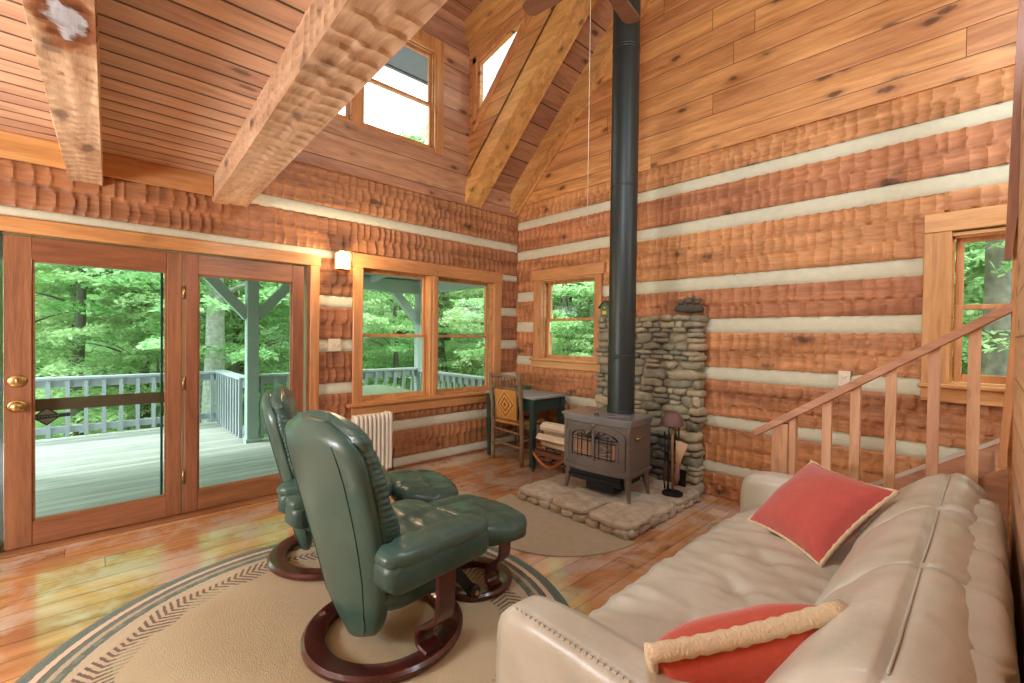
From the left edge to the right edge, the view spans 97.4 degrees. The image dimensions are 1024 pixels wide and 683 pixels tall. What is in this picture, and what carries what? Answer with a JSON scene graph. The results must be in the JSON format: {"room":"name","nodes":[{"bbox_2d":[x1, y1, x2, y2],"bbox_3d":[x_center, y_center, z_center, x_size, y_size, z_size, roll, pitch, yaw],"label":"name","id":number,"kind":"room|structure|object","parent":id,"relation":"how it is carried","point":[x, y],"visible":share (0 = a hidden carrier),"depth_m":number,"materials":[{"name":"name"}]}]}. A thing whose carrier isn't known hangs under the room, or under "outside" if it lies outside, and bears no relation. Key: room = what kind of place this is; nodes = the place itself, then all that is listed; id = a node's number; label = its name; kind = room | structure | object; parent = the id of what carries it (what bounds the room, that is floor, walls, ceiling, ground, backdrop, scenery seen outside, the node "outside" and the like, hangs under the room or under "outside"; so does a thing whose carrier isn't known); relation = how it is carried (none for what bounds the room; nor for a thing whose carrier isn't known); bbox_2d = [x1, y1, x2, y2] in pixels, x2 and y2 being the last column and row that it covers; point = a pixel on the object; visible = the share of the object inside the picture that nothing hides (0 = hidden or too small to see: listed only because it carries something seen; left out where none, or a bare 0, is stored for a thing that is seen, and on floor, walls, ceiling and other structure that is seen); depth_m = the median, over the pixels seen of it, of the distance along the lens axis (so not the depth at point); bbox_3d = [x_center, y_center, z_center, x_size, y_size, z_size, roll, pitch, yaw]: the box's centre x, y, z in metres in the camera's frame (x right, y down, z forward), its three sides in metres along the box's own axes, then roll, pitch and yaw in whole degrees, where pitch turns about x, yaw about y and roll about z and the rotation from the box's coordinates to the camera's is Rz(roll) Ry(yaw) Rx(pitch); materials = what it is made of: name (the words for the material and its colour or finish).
{"room":"cabin living room","nodes":[
{"label":"cabin living room","id":0,"kind":"room"},
{"bbox_2d":[0,0,311,175],"bbox_3d":[-1.279,-1.316,0.206,3.460,0.125,6.400,0,1,-43],"label":"ceiling","id":1,"kind":"structure","parent":0,"point":[180,79],"depth_m":2.15,"materials":[{"name":"wood"}]},
{"bbox_2d":[22,0,103,185],"bbox_3d":[-0.811,-1.139,0.733,0.184,0.252,6.326,0,1,-42],"label":"ceiling beam","id":2,"kind":"structure","parent":1,"relation":"attached to","point":[64,33],"depth_m":1.78,"materials":[{"name":"wood"}]},
{"bbox_2d":[212,0,447,207],"bbox_3d":[-0.244,-1.154,1.266,0.253,0.221,6.338,0,1,-41],"label":"ceiling beam","id":3,"kind":"structure","parent":1,"relation":"attached to","point":[337,47],"depth_m":1.88,"materials":[{"name":"wood"}]},
{"bbox_2d":[0,7,518,551],"bbox_3d":[-2.373,-1.217,3.703,6.660,5.320,0.213,0,1,-43],"label":"wall","id":4,"kind":"structure","parent":0,"point":[355,188],"depth_m":4.39,"materials":[{"name":"brown wood"}]},
{"bbox_2d":[0,130,65,169],"bbox_3d":[-3.837,-1.228,2.172,2.430,0.165,0.035,0,1,-43],"label":"trim","id":5,"kind":"structure","parent":4,"relation":"attached to","point":[13,146],"depth_m":2.87,"materials":[{"name":"brown wood"}]},
{"bbox_2d":[35,273,163,494],"bbox_3d":[-2.950,0.327,3.244,0.810,1.930,0.045,0,1,-43],"label":"screen door","id":6,"kind":"structure","parent":4,"relation":"in","point":[46,415],"depth_m":3.27,"materials":[{"name":"grey"}]},
{"bbox_2d":[103,152,212,195],"bbox_3d":[-2.604,-1.230,3.343,0.650,0.160,0.020,0,1,-43],"label":"trim","id":7,"kind":"structure","parent":4,"relation":"attached to","point":[114,166],"depth_m":3.31,"materials":[{"name":"brown wood"}]},
{"bbox_2d":[0,215,320,558],"bbox_3d":[-2.571,0.278,3.486,2.075,2.130,0.270,0,1,-43],"label":"door","id":8,"kind":"structure","parent":4,"relation":"in","point":[24,242],"depth_m":3.32,"materials":[{"name":"brown wood"}]},
{"bbox_2d":[35,262,484,293],"bbox_3d":[-3.521,-1.084,4.660,7.900,0.560,2.750,0,1,-43],"label":"porch roof","id":9,"kind":"structure","parent":4,"relation":"attached to","point":[372,282],"depth_m":7.23,"materials":[{"name":"grey paint"}]},
{"bbox_2d":[334,250,350,270],"bbox_3d":[-1.594,-0.757,4.225,0.112,0.175,0.135,0,1,-43],"label":"wall sconce","id":10,"kind":"object","parent":4,"relation":"attached to","point":[341,257],"visible":1,"depth_m":4.19,"materials":[{"name":"white glass"}]},
{"bbox_2d":[335,29,443,155],"bbox_3d":[-1.581,-2.707,4.371,2.090,1.260,0.172,0,1,-43],"label":"window","id":11,"kind":"structure","parent":4,"relation":"in","point":[423,43],"depth_m":4.95,"materials":[{"name":"brown wood"}]},
{"bbox_2d":[385,46,427,85],"bbox_3d":[-2.463,-3.327,3.973,4.900,0.230,0.540,0,1,-43],"label":"roof eave","id":12,"kind":"object","parent":4,"relation":"attached to","point":[407,62],"depth_m":5.26,"materials":[{"name":"grey"}]},
{"bbox_2d":[345,252,502,416],"bbox_3d":[-0.885,-0.059,5.062,2.030,1.605,0.215,0,1,-43],"label":"window","id":13,"kind":"structure","parent":4,"relation":"in","point":[430,397],"depth_m":4.99,"materials":[{"name":"brown wood"}]},
{"bbox_2d":[0,444,739,682],"bbox_3d":[-0.165,1.459,1.474,6.820,0.120,6.620,0,1,-43],"label":"floor","id":14,"kind":"structure","parent":0,"point":[48,596],"depth_m":2.81,"materials":[{"name":"brown wood"}]},
{"bbox_2d":[14,539,569,682],"bbox_3d":[-0.846,1.376,2.081,2.368,0.014,2.368,0,1,-43],"label":"round rug","id":15,"kind":"object","parent":14,"relation":"on","point":[233,619],"visible":0.51,"depth_m":2.11,"materials":[{"name":"fabric"}]},
{"bbox_2d":[260,386,391,580],"bbox_3d":[-1.171,0.816,2.882,0.776,1.071,0.983,0,1,-24],"label":"recliner","id":16,"kind":"object","parent":15,"relation":"on","point":[278,406],"visible":0.3,"depth_m":2.54,"materials":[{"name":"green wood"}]},
{"bbox_2d":[270,386,297,478],"bbox_3d":[-1.353,0.637,2.797,0.256,0.715,0.694,0,1,-24],"label":"cushion","id":17,"kind":"object","parent":16,"relation":"on","point":[283,408],"depth_m":2.50,"materials":[{"name":"green leather"}]},
{"bbox_2d":[381,465,391,495],"bbox_3d":[-1.104,0.941,2.916,0.611,0.184,0.667,0,1,-24],"label":"seat cushion","id":18,"kind":"object","parent":16,"relation":"on","point":[389,483],"depth_m":2.86,"materials":[{"name":"green leather"}]},
{"bbox_2d":[284,410,488,682],"bbox_3d":[-0.609,0.833,2.124,0.977,1.071,0.768,1,1,42],"label":"recliner","id":19,"kind":"object","parent":15,"relation":"on","point":[376,555],"visible":1,"depth_m":1.84,"materials":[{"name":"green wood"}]},
{"bbox_2d":[293,410,400,543],"bbox_3d":[-0.740,0.655,1.972,0.693,0.715,0.256,1,1,42],"label":"cushion","id":20,"kind":"object","parent":19,"relation":"on","point":[351,504],"depth_m":1.75,"materials":[{"name":"green leather"}]},
{"bbox_2d":[380,499,453,592],"bbox_3d":[-0.563,0.957,2.181,0.667,0.184,0.611,1,1,42],"label":"seat cushion","id":21,"kind":"object","parent":19,"relation":"on","point":[412,515],"depth_m":2.26,"materials":[{"name":"green leather"}]},
{"bbox_2d":[388,469,457,502],"bbox_3d":[-0.627,1.129,3.074,0.456,0.453,0.613,0,1,-29],"label":"ottoman","id":22,"kind":"object","parent":15,"relation":"on","point":[426,485],"visible":0.53,"depth_m":2.92,"materials":[{"name":"green leather"}]},
{"bbox_2d":[428,494,526,600],"bbox_3d":[-0.213,1.140,2.575,0.610,0.454,0.448,1,1,43],"label":"ottoman","id":23,"kind":"object","parent":15,"relation":"on","point":[506,525],"visible":0.56,"depth_m":2.46,"materials":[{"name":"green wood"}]},
{"bbox_2d":[428,494,526,541],"bbox_3d":[-0.211,0.996,2.573,0.609,0.165,0.446,1,1,43],"label":"cushion","id":24,"kind":"object","parent":23,"relation":"on","point":[506,524],"depth_m":2.47,"materials":[{"name":"green leather"}]},
{"bbox_2d":[351,411,392,469],"bbox_3d":[-1.355,1.020,4.353,0.377,0.655,0.210,0,1,-43],"label":"radiator","id":25,"kind":"object","parent":14,"relation":"on","point":[378,426],"visible":0.48,"depth_m":4.36,"materials":[{"name":"beige metal"}]},
{"bbox_2d":[489,372,545,465],"bbox_3d":[0.067,0.854,5.187,0.518,1.004,0.507,1,1,44],"label":"chair","id":26,"kind":"object","parent":14,"relation":"on","point":[505,404],"visible":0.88,"depth_m":5.03,"materials":[{"name":"brown wood"}]},
{"bbox_2d":[486,389,566,468],"bbox_3d":[0.155,0.971,5.259,0.545,0.765,0.810,0,1,-43],"label":"writing desk","id":27,"kind":"object","parent":14,"relation":"on","point":[534,401],"visible":0.58,"depth_m":5.00,"materials":[{"name":"green paint"}]},
{"bbox_2d":[532,432,565,472],"bbox_3d":[0.470,1.166,4.674,0.323,0.403,0.496,0,1,-43],"label":"rack","id":28,"kind":"object","parent":14,"relation":"on","point":[537,458],"visible":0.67,"depth_m":4.60,"materials":[{"name":"black metal"}]},
{"bbox_2d":[535,447,563,460],"bbox_3d":[0.428,1.161,4.617,0.121,0.089,0.434,0,1,-43],"label":"firewood","id":29,"kind":"object","parent":28,"relation":"in","point":[538,452],"visible":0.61,"depth_m":4.61,"materials":[{"name":"brown wood"}]},
{"bbox_2d":[541,441,563,452],"bbox_3d":[0.448,1.072,4.644,0.107,0.102,0.368,0,1,-36],"label":"firewood","id":30,"kind":"object","parent":29,"relation":"on","point":[557,447],"visible":0.54,"depth_m":4.60,"materials":[{"name":"brown wood"}]},
{"bbox_2d":[536,433,563,445],"bbox_3d":[0.418,1.005,4.601,0.111,0.092,0.434,0,1,-39],"label":"firewood","id":31,"kind":"object","parent":30,"relation":"on","point":[543,437],"visible":0.8,"depth_m":4.59,"materials":[{"name":"brown wood"}]},
{"bbox_2d":[495,494,634,556],"bbox_3d":[0.161,1.375,3.317,0.700,0.008,1.260,0,1,-43],"label":"mat","id":32,"kind":"object","parent":14,"relation":"on","point":[548,533],"visible":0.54,"depth_m":3.17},
{"bbox_2d":[517,473,700,539],"bbox_3d":[0.849,1.330,3.918,1.208,0.129,1.158,0,1,-43],"label":"stone hearth","id":33,"kind":"object","parent":14,"relation":"on","point":[610,513],"visible":0.79,"depth_m":3.61,"materials":[{"name":"stone"}]},
{"bbox_2d":[562,406,654,503],"bbox_3d":[0.798,0.937,3.847,0.683,0.682,0.474,1,1,43],"label":"wood stove","id":34,"kind":"object","parent":33,"relation":"on","point":[609,451],"visible":0.98,"depth_m":3.70,"materials":[{"name":"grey metal"}]},
{"bbox_2d":[607,0,640,413],"bbox_3d":[0.973,-1.440,3.898,0.237,4.120,0.237,0,1,-43],"label":"stovepipe","id":35,"kind":"object","parent":34,"relation":"on","point":[626,37],"visible":1,"depth_m":3.81,"materials":[{"name":"grey"}]},
{"bbox_2d":[662,432,669,488],"bbox_3d":[1.332,1.025,3.881,0.030,0.491,0.072,0,1,-43],"label":"tongs","id":36,"kind":"object","parent":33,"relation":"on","point":[664,468],"visible":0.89,"depth_m":3.88,"materials":[{"name":"black metal"}]},
{"bbox_2d":[660,411,683,496],"bbox_3d":[1.347,0.931,3.792,0.185,0.700,0.192,0,1,-43],"label":"stand","id":37,"kind":"object","parent":33,"relation":"on","point":[673,419],"visible":1,"depth_m":3.75,"materials":[{"name":"black metal"}]},
{"bbox_2d":[674,440,687,485],"bbox_3d":[1.393,1.013,3.715,0.055,0.382,0.122,0,1,-43],"label":"broom","id":38,"kind":"object","parent":37,"relation":"hanging from","point":[681,447],"visible":1,"depth_m":3.72,"materials":[{"name":"beige plant"}]},
{"bbox_2d":[595,314,708,493],"bbox_3d":[1.319,0.559,4.430,0.243,1.638,1.167,0,1,-43],"label":"stone wall","id":39,"kind":"structure","parent":14,"relation":"on","point":[670,356],"depth_m":4.18,"materials":[{"name":"stone"}]},
{"bbox_2d":[674,295,703,312],"bbox_3d":[1.617,-0.337,4.102,0.128,0.163,0.260,0,1,-43],"label":"carving","id":40,"kind":"object","parent":39,"relation":"on","point":[681,307],"visible":1,"depth_m":4.07,"materials":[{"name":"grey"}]},
{"bbox_2d":[496,471,1019,682],"bbox_3d":[1.097,0.986,1.728,2.175,0.790,1.106,0,1,-43],"label":"sofa","id":41,"kind":"object","parent":14,"relation":"on","point":[924,584],"visible":0.83,"depth_m":1.30,"materials":[{"name":"beige leather"}]},
{"bbox_2d":[588,508,860,647],"bbox_3d":[0.985,1.025,1.845,1.867,0.201,0.671,0,1,-43],"label":"seat cushion","id":42,"kind":"object","parent":41,"relation":"on","point":[738,563],"depth_m":1.76,"materials":[{"name":"beige leather"}]},
{"bbox_2d":[644,599,847,682],"bbox_3d":[0.590,0.862,1.182,0.555,0.431,0.274,1,1,-1],"label":"throw pillow","id":43,"kind":"object","parent":41,"relation":"on","point":[747,644],"visible":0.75,"depth_m":1.08,"materials":[{"name":"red fabric"}]},
{"bbox_2d":[747,460,899,566],"bbox_3d":[1.445,0.790,2.142,0.378,0.322,0.479,1,1,-7],"label":"throw pillow","id":44,"kind":"object","parent":41,"relation":"on","point":[818,509],"visible":1,"depth_m":2.02,"materials":[{"name":"fabric"}]},
{"bbox_2d":[765,563,976,682],"bbox_3d":[0.852,0.805,1.079,0.606,0.416,0.410,0,1,-43],"label":"cushion","id":45,"kind":"object","parent":41,"relation":"on","point":[901,622],"depth_m":0.97,"materials":[{"name":"beige leather"}]},
{"bbox_2d":[814,507,976,604],"bbox_3d":[1.297,0.805,1.496,0.626,0.414,0.412,0,1,-43],"label":"cushion","id":46,"kind":"object","parent":41,"relation":"on","point":[944,539],"depth_m":1.40,"materials":[{"name":"beige leather"}]},
{"bbox_2d":[851,473,989,549],"bbox_3d":[1.749,0.804,1.921,0.626,0.417,0.413,0,1,-43],"label":"cushion","id":47,"kind":"object","parent":41,"relation":"on","point":[958,493],"depth_m":1.82,"materials":[{"name":"beige leather"}]},
{"bbox_2d":[870,438,1008,534],"bbox_3d":[2.529,0.798,2.551,0.939,1.239,1.520,0,1,-43],"label":"staircase","id":48,"kind":"structure","parent":14,"relation":"on","point":[994,481],"depth_m":2.77,"materials":[{"name":"brown wood"}]},
{"bbox_2d":[752,301,1012,489],"bbox_3d":[1.931,0.608,2.471,0.085,1.607,1.118,0,1,-43],"label":"stair railing","id":49,"kind":"object","parent":48,"relation":"attached to","point":[784,442],"visible":0.55,"depth_m":2.37,"materials":[{"name":"brown wood"}]},
{"bbox_2d":[997,0,1023,551],"bbox_3d":[2.349,-0.888,2.050,0.130,4.580,0.137,0,1,-43],"label":"post","id":50,"kind":"object","parent":14,"relation":"on","point":[1011,237],"visible":0.68,"depth_m":2.05,"materials":[{"name":"brown wood"}]},
{"bbox_2d":[468,0,554,172],"bbox_3d":[0.378,-2.997,4.391,0.050,2.458,2.517,0,1,-43],"label":"wall","id":51,"kind":"structure","parent":0,"point":[477,138],"depth_m":4.89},
{"bbox_2d":[471,8,531,131],"bbox_3d":[-0.102,-2.934,4.860,0.047,1.034,1.042,0,1,-43],"label":"window","id":52,"kind":"structure","parent":51,"relation":"in","point":[492,63],"depth_m":4.98,"materials":[{"name":"brown wood"}]},
{"bbox_2d":[466,0,560,183],"bbox_3d":[0.314,-2.978,4.400,0.036,2.458,2.441,0,1,-43],"label":"trim","id":53,"kind":"structure","parent":51,"relation":"attached to","point":[507,5],"depth_m":4.88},
{"bbox_2d":[442,0,612,193],"bbox_3d":[-0.167,-3.795,1.330,6.620,4.493,6.800,0,1,-43],"label":"roof inside","id":54,"kind":"structure","parent":0,"point":[589,37],"depth_m":5.00,"materials":[{"name":"wood"}]},
{"bbox_2d":[464,0,505,40],"bbox_3d":[0.305,-3.836,4.370,0.085,0.683,2.417,0,1,-43],"label":"rafter","id":55,"kind":"object","parent":54,"relation":"attached to","point":[485,9],"visible":1,"depth_m":5.03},
{"bbox_2d":[465,0,596,206],"bbox_3d":[0.966,-3.637,3.839,0.251,4.116,4.304,0,1,-43],"label":"rafter","id":56,"kind":"object","parent":54,"relation":"attached to","point":[570,16],"visible":1,"depth_m":4.63,"materials":[{"name":"wood"}]},
{"bbox_2d":[510,0,647,213],"bbox_3d":[1.444,-3.684,4.302,0.135,4.138,4.317,0,1,-43],"label":"rafter","id":57,"kind":"object","parent":54,"relation":"attached to","point":[602,55],"visible":0.81,"depth_m":5.14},
{"bbox_2d":[522,0,638,225],"bbox_3d":[0.584,-2.518,3.070,0.922,3.490,0.922,1,1,-7],"label":"ceiling fan","id":58,"kind":"object","parent":54,"relation":"hanging from","point":[624,9],"visible":1,"depth_m":3.38,"materials":[{"name":"wood"}]},
{"bbox_2d":[515,0,1018,502],"bbox_3d":[2.325,-2.295,3.616,0.217,7.392,6.460,0,1,-43],"label":"wall","id":59,"kind":"structure","parent":0,"point":[794,156],"depth_m":3.58,"materials":[{"name":"brown wood"}]},
{"bbox_2d":[529,262,604,371],"bbox_3d":[0.663,-0.274,5.322,0.200,1.195,1.100,0,1,-43],"label":"window","id":60,"kind":"structure","parent":59,"relation":"in","point":[543,280],"depth_m":5.38,"materials":[{"name":"brown wood"}]},
{"bbox_2d":[517,0,651,215],"bbox_3d":[1.567,-3.655,4.270,0.030,4.128,4.321,0,1,-43],"label":"trim","id":61,"kind":"structure","parent":59,"relation":"attached to","point":[648,2],"depth_m":5.18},
{"bbox_2d":[838,371,850,385],"bbox_3d":[2.456,0.275,3.328,0.012,0.115,0.075,0,1,-43],"label":"power outlet","id":62,"kind":"object","parent":59,"relation":"attached to","point":[844,377],"visible":0.95,"depth_m":3.33,"materials":[{"name":"beige plastic"}]},
{"bbox_2d":[917,204,1007,406],"bbox_3d":[3.176,-0.213,2.655,0.195,1.235,1.140,0,1,-43],"label":"window","id":63,"kind":"structure","parent":59,"relation":"in","point":[939,310],"depth_m":2.93,"materials":[{"name":"brown wood"}]},
{"bbox_2d":[1009,64,1023,682],"bbox_3d":[1.625,0.112,1.355,1.864,2.620,0.103,0,1,-43],"label":"wall","id":64,"kind":"structure","parent":0,"point":[1016,554],"depth_m":1.65,"materials":[{"name":"wood"}]},
{"label":"outside","id":65,"kind":"structure","parent":0,"visible":0},
{"bbox_2d":[3,247,984,442],"bbox_3d":[-2.126,-7.223,24.261,62.000,20.150,62.000,0,1,-43],"label":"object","id":66,"kind":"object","parent":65,"point":[452,344],"depth_m":17.22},
{"bbox_2d":[3,263,163,436],"bbox_3d":[-9.677,-0.944,8.702,4.906,5.806,4.730,0,1,-38],"label":"tree","id":67,"kind":"object","parent":66,"relation":"on","point":[61,366],"visible":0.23,"depth_m":8.56,"materials":[{"name":"green plant"}]},
{"bbox_2d":[35,267,157,377],"bbox_3d":[-12.550,-3.119,12.175,5.472,8.296,5.676,1,1,-9],"label":"tree","id":68,"kind":"object","parent":66,"relation":"on","point":[108,294],"visible":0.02,"depth_m":11.95,"materials":[{"name":"green plant"}]},
{"bbox_2d":[3,263,206,435],"bbox_3d":[-8.871,-1.288,8.886,4.876,6.778,4.826,0,1,-23],"label":"tree","id":69,"kind":"object","parent":66,"relation":"on","point":[80,328],"visible":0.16,"depth_m":8.79,"materials":[{"name":"green plant"}]},
{"bbox_2d":[3,266,226,375],"bbox_3d":[-10.799,-2.632,10.967,5.985,8.465,5.924,1,1,3],"label":"tree","id":70,"kind":"object","parent":66,"relation":"on","point":[48,284],"visible":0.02,"depth_m":10.66,"materials":[{"name":"green plant"}]},
{"bbox_2d":[3,264,243,393],"bbox_3d":[-9.494,-2.502,10.854,5.715,8.390,5.774,0,1,-18],"label":"tree","id":71,"kind":"object","parent":66,"relation":"on","point":[119,288],"visible":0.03,"depth_m":10.41,"materials":[{"name":"green plant"}]},
{"bbox_2d":[35,270,244,418],"bbox_3d":[-8.135,-1.239,10.096,3.972,6.421,4.381,0,1,-30],"label":"tree","id":72,"kind":"object","parent":66,"relation":"on","point":[146,368],"visible":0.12,"depth_m":9.00,"materials":[{"name":"green plant"}]},
{"bbox_2d":[81,306,228,433],"bbox_3d":[-7.621,0.605,9.909,2.657,2.900,2.562,0,1,-41],"label":"tree","id":73,"kind":"object","parent":66,"relation":"on","point":[137,358],"visible":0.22,"depth_m":9.32,"materials":[{"name":"green plant"}]},
{"bbox_2d":[35,265,289,422],"bbox_3d":[-6.051,-2.020,8.741,6.091,8.964,6.318,1,1,34],"label":"tree","id":74,"kind":"object","parent":66,"relation":"on","point":[214,348],"visible":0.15,"depth_m":8.61,"materials":[{"name":"green plant"}]},
{"bbox_2d":[100,279,289,424],"bbox_3d":[-6.578,-1.380,10.517,4.632,6.956,4.199,1,1,26],"label":"tree","id":75,"kind":"object","parent":66,"relation":"on","point":[282,344],"visible":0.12,"depth_m":9.85,"materials":[{"name":"green plant"}]},
{"bbox_2d":[106,277,289,425],"bbox_3d":[-7.152,-0.183,11.257,3.916,4.255,4.061,1,1,29],"label":"tree","id":76,"kind":"object","parent":66,"relation":"on","point":[261,365],"visible":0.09,"depth_m":10.56,"materials":[{"name":"green plant"}]},
{"bbox_2d":[151,280,288,372],"bbox_3d":[-8.724,-1.858,14.242,4.683,6.199,4.731,0,1,-32],"label":"tree","id":77,"kind":"object","parent":66,"relation":"on","point":[242,293],"visible":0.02,"depth_m":14.43,"materials":[{"name":"green plant"}]},
{"bbox_2d":[200,290,390,372],"bbox_3d":[-6.374,-1.557,12.966,4.647,6.871,4.599,0,1,-38],"label":"tree","id":78,"kind":"object","parent":66,"relation":"on","point":[378,304],"visible":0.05,"depth_m":12.63,"materials":[{"name":"green plant"}]},
{"bbox_2d":[259,290,414,387],"bbox_3d":[-4.689,-0.218,12.607,3.878,4.516,4.022,1,1,37],"label":"tree","id":79,"kind":"object","parent":66,"relation":"on","point":[373,319],"visible":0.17,"depth_m":12.62,"materials":[{"name":"green plant"}]},
{"bbox_2d":[363,291,463,388],"bbox_3d":[-3.609,-1.294,14.090,4.082,6.355,4.503,1,1,25],"label":"tree","id":80,"kind":"object","parent":66,"relation":"on","point":[396,347],"visible":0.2,"depth_m":14.13,"materials":[{"name":"green plant"}]},
{"bbox_2d":[373,292,483,357],"bbox_3d":[-3.134,-1.798,17.274,4.269,5.885,3.870,0,1,-22],"label":"tree","id":81,"kind":"object","parent":66,"relation":"on","point":[448,299],"visible":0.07,"depth_m":16.68,"materials":[{"name":"green plant"}]},
{"bbox_2d":[384,123,483,371],"bbox_3d":[-2.251,-3.368,16.456,6.053,9.458,5.836,0,1,-20],"label":"tree","id":82,"kind":"object","parent":66,"relation":"on","point":[411,136],"visible":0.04,"depth_m":15.98,"materials":[{"name":"green plant"}]},
{"bbox_2d":[438,289,561,355],"bbox_3d":[-0.323,-1.959,16.538,5.196,6.665,5.144,1,1,33],"label":"tree","id":83,"kind":"object","parent":66,"relation":"on","point":[446,295],"visible":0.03,"depth_m":15.59,"materials":[{"name":"green plant"}]},
{"bbox_2d":[438,289,583,375],"bbox_3d":[-0.801,-1.331,14.142,4.706,6.864,4.658,0,1,-35],"label":"tree","id":84,"kind":"object","parent":66,"relation":"on","point":[464,325],"visible":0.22,"depth_m":13.16,"materials":[{"name":"green plant"}]},
{"bbox_2d":[450,285,593,350],"bbox_3d":[1.321,-2.619,14.305,6.578,9.684,6.510,1,1,-8],"label":"tree","id":85,"kind":"object","parent":66,"relation":"on","point":[482,289],"visible":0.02,"depth_m":13.74,"materials":[{"name":"green plant"}]},
{"bbox_2d":[453,281,593,373],"bbox_3d":[1.299,-1.572,12.050,5.852,8.115,5.306,1,1,38],"label":"tree","id":86,"kind":"object","parent":66,"relation":"on","point":[563,287],"visible":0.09,"depth_m":11.35,"materials":[{"name":"green plant"}]},
{"bbox_2d":[552,310,573,355],"bbox_3d":[0.729,0.806,11.965,2.943,3.355,2.838,1,1,28],"label":"tree","id":87,"kind":"object","parent":66,"relation":"on","point":[555,312],"visible":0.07,"depth_m":11.89,"materials":[{"name":"green plant"}]},
{"bbox_2d":[551,281,593,356],"bbox_3d":[2.380,-1.566,11.939,5.281,8.049,5.825,1,1,44],"label":"tree","id":88,"kind":"object","parent":66,"relation":"on","point":[559,330],"visible":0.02,"depth_m":11.57,"materials":[{"name":"green plant"}]},
{"bbox_2d":[551,285,593,351],"bbox_3d":[2.666,-1.554,12.752,4.792,7.890,5.286,1,1,-13],"label":"tree","id":89,"kind":"object","parent":66,"relation":"on","point":[572,292],"visible":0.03,"depth_m":11.73,"materials":[{"name":"green plant"}]},
{"bbox_2d":[552,329,593,356],"bbox_3d":[1.475,1.132,11.053,2.371,2.894,2.459,1,1,33],"label":"tree","id":90,"kind":"object","parent":66,"relation":"on","point":[573,342],"visible":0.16,"depth_m":10.85,"materials":[{"name":"green plant"}]},
{"bbox_2d":[952,241,984,375],"bbox_3d":[6.810,-1.031,9.450,4.518,6.715,4.984,1,1,12],"label":"tree","id":91,"kind":"object","parent":66,"relation":"on","point":[979,255],"visible":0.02,"depth_m":7.43,"materials":[{"name":"green plant"}]},
{"bbox_2d":[952,244,984,360],"bbox_3d":[9.913,-0.965,8.786,3.928,6.120,4.333,1,1,21],"label":"tree","id":92,"kind":"object","parent":66,"relation":"on","point":[968,270],"visible":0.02,"depth_m":9.04,"materials":[{"name":"green plant"}]},
{"bbox_2d":[952,264,984,368],"bbox_3d":[8.127,-1.932,10.302,6.362,8.216,6.297,0,1,-36],"label":"tree","id":93,"kind":"object","parent":66,"relation":"on","point":[981,270],"visible":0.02,"depth_m":8.62,"materials":[{"name":"green plant"}]},
{"bbox_2d":[953,242,984,361],"bbox_3d":[8.043,-1.288,9.178,4.879,7.098,5.381,1,1,3],"label":"tree","id":94,"kind":"object","parent":66,"relation":"on","point":[972,263],"visible":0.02,"depth_m":8.14,"materials":[{"name":"green plant"}]},
{"bbox_2d":[953,239,1012,375],"bbox_3d":[6.748,-2.607,6.564,6.650,10.463,6.412,1,1,-9],"label":"tree","id":95,"kind":"object","parent":66,"relation":"on","point":[997,288],"visible":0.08,"depth_m":6.34,"materials":[{"name":"green plant"}]},
{"bbox_3d":[0.508,1.081,4.733,0.097,0.115,0.347,0,1,-43],"label":"firewood","id":96,"kind":"object","parent":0,"visible":0},
{"bbox_2d":[544,431,562,437],"bbox_3d":[0.492,0.989,4.683,0.097,0.090,0.426,0,1,-35],"label":"firewood","id":97,"kind":"object","parent":96,"relation":"on","point":[545,432],"visible":0.13,"depth_m":4.70,"materials":[{"name":"brown wood"}]},
{"bbox_2d":[540,423,563,434],"bbox_3d":[0.456,0.910,4.631,0.092,0.087,0.375,0,1,-43],"label":"firewood","id":98,"kind":"object","parent":97,"relation":"on","point":[551,428],"visible":0.72,"depth_m":4.63,"materials":[{"name":"brown wood"}]},
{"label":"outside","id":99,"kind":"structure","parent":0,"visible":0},
{"bbox_2d":[3,422,278,517],"bbox_3d":[-4.123,1.393,5.184,7.740,0.080,4.250,0,1,-43],"label":"floor","id":100,"kind":"structure","parent":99,"point":[72,473],"depth_m":4.94,"materials":[{"name":"wood"}]},
{"bbox_2d":[3,371,215,438],"bbox_3d":[-6.487,0.882,5.659,4.750,0.810,0.150,0,1,-43],"label":"deck railing","id":101,"kind":"object","parent":100,"relation":"on","point":[67,382],"visible":0.43,"depth_m":6.31,"materials":[{"name":"grey paint"}]},
{"bbox_2d":[214,370,244,437],"bbox_3d":[-4.181,0.887,6.704,0.150,0.830,1.640,0,1,-43],"label":"deck railing","id":102,"kind":"object","parent":100,"relation":"on","point":[230,385],"visible":0.93,"depth_m":6.50,"materials":[{"name":"grey paint"}]},
{"bbox_2d":[203,277,289,443],"bbox_3d":[-3.499,0.234,6.052,1.090,2.230,0.170,0,1,-43],"label":"porch post","id":103,"kind":"object","parent":100,"relation":"on","point":[251,312],"visible":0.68,"depth_m":6.00,"materials":[{"name":"grey paint"}]},
{"bbox_2d":[259,367,417,438],"bbox_3d":[-2.585,0.883,6.956,2.490,0.870,0.150,0,1,-43],"label":"deck railing","id":104,"kind":"object","parent":100,"relation":"on","point":[275,379],"visible":0.31,"depth_m":7.20,"materials":[{"name":"grey paint"}]},
{"bbox_2d":[362,385,412,395],"bbox_3d":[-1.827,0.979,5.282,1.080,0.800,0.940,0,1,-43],"label":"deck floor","id":105,"kind":"structure","parent":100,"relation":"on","point":[368,389],"depth_m":5.37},
{"bbox_2d":[390,292,439,390],"bbox_3d":[-1.616,0.238,7.509,0.630,2.230,0.630,0,1,-43],"label":"porch post","id":106,"kind":"object","parent":100,"relation":"on","point":[414,316],"visible":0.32,"depth_m":7.74,"materials":[{"name":"grey paint"}]},
{"bbox_2d":[418,370,484,390],"bbox_3d":[-0.798,0.925,6.976,0.150,0.830,2.280,0,1,-43],"label":"deck railing","id":107,"kind":"object","parent":100,"relation":"on","point":[474,380],"visible":0.23,"depth_m":6.98,"materials":[{"name":"grey paint"}]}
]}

